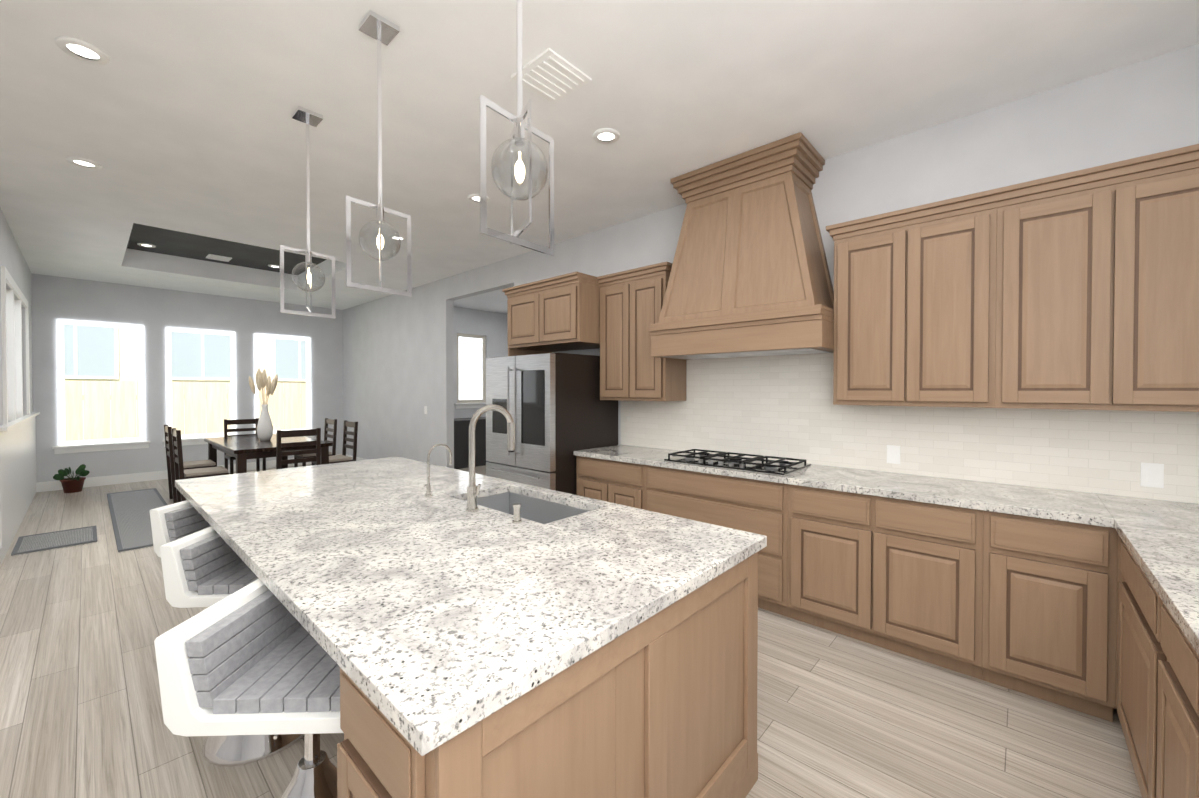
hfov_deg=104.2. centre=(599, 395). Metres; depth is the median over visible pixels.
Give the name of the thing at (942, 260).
upper cabinet
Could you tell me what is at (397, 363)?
wall
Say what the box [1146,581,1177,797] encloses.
base cabinet
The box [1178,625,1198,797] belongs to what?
base cabinet
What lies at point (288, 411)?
fence
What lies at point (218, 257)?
ceiling vent
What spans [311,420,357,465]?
dining chair
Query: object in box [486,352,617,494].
fridge
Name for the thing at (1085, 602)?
base cabinet
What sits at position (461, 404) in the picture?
window
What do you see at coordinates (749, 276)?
range hood
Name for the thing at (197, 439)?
window
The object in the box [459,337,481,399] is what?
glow
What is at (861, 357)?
upper cabinet
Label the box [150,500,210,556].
stool
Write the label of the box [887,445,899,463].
electrical outlet
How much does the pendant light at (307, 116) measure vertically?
1.205 m
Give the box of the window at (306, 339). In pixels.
[254,334,313,436]
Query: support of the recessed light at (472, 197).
in the ceiling
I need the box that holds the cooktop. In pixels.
[664,449,810,474]
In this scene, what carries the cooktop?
in the countertop at (1077, 506)
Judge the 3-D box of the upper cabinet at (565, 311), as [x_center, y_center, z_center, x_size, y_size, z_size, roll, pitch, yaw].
[-0.207,-0.769,4.595,0.598,0.560,0.625,1,1,42]
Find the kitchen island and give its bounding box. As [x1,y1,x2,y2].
[178,489,757,797]
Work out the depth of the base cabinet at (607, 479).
3.90 m
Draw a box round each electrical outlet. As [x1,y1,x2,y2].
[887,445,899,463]
[1140,462,1163,487]
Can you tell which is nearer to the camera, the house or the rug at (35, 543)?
the rug at (35, 543)
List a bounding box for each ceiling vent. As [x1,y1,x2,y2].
[206,254,231,261]
[511,48,591,103]
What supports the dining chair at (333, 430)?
on the floor
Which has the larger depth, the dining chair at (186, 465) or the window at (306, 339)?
the window at (306, 339)
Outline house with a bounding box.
[64,324,305,439]
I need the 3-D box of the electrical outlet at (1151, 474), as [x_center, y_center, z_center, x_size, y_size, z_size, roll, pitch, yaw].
[2.760,0.399,2.329,0.075,0.120,0.009,1,1,42]
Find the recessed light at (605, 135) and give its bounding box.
[593,128,619,143]
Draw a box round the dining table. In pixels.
[204,434,332,473]
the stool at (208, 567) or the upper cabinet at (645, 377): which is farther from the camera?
the upper cabinet at (645, 377)
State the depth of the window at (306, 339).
9.07 m
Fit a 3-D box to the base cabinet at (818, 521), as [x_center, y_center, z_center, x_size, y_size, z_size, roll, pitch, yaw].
[1.585,0.991,2.974,0.543,0.880,0.645,1,1,42]
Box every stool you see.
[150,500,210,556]
[154,579,342,797]
[160,527,303,766]
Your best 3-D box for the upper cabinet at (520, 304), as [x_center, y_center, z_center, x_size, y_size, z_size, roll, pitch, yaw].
[-0.549,-0.772,4.906,0.598,0.560,0.625,1,1,42]
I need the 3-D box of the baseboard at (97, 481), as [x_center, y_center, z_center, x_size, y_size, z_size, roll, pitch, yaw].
[-6.692,1.299,8.164,0.016,0.140,4.020,1,1,42]
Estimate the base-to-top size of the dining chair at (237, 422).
1.000 m
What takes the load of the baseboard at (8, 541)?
attached to the wall at (13, 261)
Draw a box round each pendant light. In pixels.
[280,106,335,318]
[345,10,411,296]
[479,0,553,255]
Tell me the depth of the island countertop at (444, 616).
1.31 m
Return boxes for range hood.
[649,132,833,359]
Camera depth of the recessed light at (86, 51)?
2.26 m
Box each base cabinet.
[574,453,641,508]
[642,465,781,614]
[782,481,853,637]
[854,489,977,677]
[978,509,1113,720]
[1110,529,1149,797]
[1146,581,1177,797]
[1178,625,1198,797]
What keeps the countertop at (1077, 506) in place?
on the base cabinet at (1085, 602)
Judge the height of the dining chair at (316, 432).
1.000 m
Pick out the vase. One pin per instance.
(264, 429)
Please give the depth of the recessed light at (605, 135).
3.03 m
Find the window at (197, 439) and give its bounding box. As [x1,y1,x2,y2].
[162,327,235,446]
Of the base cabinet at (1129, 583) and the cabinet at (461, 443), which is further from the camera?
the cabinet at (461, 443)
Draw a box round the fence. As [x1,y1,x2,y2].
[64,380,305,440]
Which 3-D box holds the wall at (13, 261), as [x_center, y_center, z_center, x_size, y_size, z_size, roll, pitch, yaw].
[-6.482,-0.155,5.118,4.400,3.120,0.120,1,1,42]
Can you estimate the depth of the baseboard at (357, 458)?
9.15 m
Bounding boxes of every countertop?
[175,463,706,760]
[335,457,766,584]
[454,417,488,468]
[574,445,1198,528]
[1114,517,1198,652]
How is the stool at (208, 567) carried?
on the floor
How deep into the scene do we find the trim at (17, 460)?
4.80 m
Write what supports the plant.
on the floor
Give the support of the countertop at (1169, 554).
on the base cabinet at (1129, 583)
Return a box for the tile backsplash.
[621,353,1198,503]
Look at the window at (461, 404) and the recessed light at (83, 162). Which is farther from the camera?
the window at (461, 404)
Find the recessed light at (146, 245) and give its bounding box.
[137,243,155,247]
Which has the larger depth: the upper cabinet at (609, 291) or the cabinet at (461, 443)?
the cabinet at (461, 443)
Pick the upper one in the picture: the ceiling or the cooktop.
the ceiling
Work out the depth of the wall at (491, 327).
9.67 m
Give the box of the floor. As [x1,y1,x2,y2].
[0,464,1141,797]
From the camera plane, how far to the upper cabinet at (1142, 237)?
2.11 m
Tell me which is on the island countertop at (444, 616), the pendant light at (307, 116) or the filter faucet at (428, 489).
the filter faucet at (428, 489)
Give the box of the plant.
[53,464,89,492]
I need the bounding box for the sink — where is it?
[463,489,586,520]
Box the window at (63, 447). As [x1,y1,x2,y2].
[52,319,150,453]
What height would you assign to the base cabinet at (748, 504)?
0.880 m
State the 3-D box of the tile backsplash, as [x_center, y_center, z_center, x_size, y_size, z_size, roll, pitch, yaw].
[1.666,0.077,3.329,3.930,0.860,0.004,1,1,42]
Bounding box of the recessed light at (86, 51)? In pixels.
[55,36,109,64]
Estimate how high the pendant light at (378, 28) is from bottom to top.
1.205 m
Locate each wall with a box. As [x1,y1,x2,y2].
[0,208,32,425]
[31,273,342,482]
[343,43,1198,503]
[453,306,507,417]
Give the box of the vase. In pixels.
[249,368,277,440]
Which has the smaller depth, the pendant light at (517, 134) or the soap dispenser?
the pendant light at (517, 134)
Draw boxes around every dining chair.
[164,425,215,503]
[171,428,228,502]
[224,418,265,473]
[274,428,320,469]
[294,418,336,466]
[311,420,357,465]
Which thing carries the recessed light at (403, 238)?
in the ceiling
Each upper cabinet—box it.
[505,288,565,351]
[534,276,597,350]
[594,276,621,399]
[622,268,685,400]
[830,220,889,405]
[890,196,993,407]
[990,176,1089,409]
[1086,152,1198,411]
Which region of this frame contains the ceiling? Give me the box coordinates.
[0,0,1198,313]
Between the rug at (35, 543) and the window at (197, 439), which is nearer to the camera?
the rug at (35, 543)
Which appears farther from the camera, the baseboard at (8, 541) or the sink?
the baseboard at (8, 541)
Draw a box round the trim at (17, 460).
[0,266,39,547]
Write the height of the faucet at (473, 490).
0.479 m
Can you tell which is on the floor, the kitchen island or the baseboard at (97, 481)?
the kitchen island
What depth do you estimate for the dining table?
6.14 m
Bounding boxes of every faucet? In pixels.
[424,444,451,496]
[466,404,514,511]
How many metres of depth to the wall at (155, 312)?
7.60 m
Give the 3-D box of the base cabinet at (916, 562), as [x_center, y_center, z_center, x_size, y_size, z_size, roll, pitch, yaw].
[1.886,0.994,2.700,0.543,0.880,0.645,1,1,42]
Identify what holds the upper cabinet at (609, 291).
attached to the wall at (397, 363)
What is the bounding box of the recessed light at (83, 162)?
[65,156,101,169]
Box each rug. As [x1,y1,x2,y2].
[11,526,96,555]
[107,488,167,552]
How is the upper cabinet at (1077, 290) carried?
attached to the wall at (397, 363)
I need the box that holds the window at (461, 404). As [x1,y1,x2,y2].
[454,333,485,408]
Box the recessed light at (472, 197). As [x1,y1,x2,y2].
[468,194,488,202]
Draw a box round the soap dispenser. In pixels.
[512,503,521,523]
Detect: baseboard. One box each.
[0,483,36,565]
[37,454,341,491]
[346,454,366,460]
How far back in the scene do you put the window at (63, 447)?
7.09 m
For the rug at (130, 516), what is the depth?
5.40 m
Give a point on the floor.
(82, 626)
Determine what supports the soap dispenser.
on the island countertop at (444, 616)
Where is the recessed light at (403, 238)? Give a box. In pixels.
[389,235,406,240]
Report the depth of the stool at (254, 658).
1.19 m
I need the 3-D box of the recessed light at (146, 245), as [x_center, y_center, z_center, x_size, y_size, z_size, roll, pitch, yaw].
[-5.951,-1.971,6.127,0.180,0.012,0.180,1,1,42]
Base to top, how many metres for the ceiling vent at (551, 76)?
0.020 m
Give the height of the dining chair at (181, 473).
1.000 m

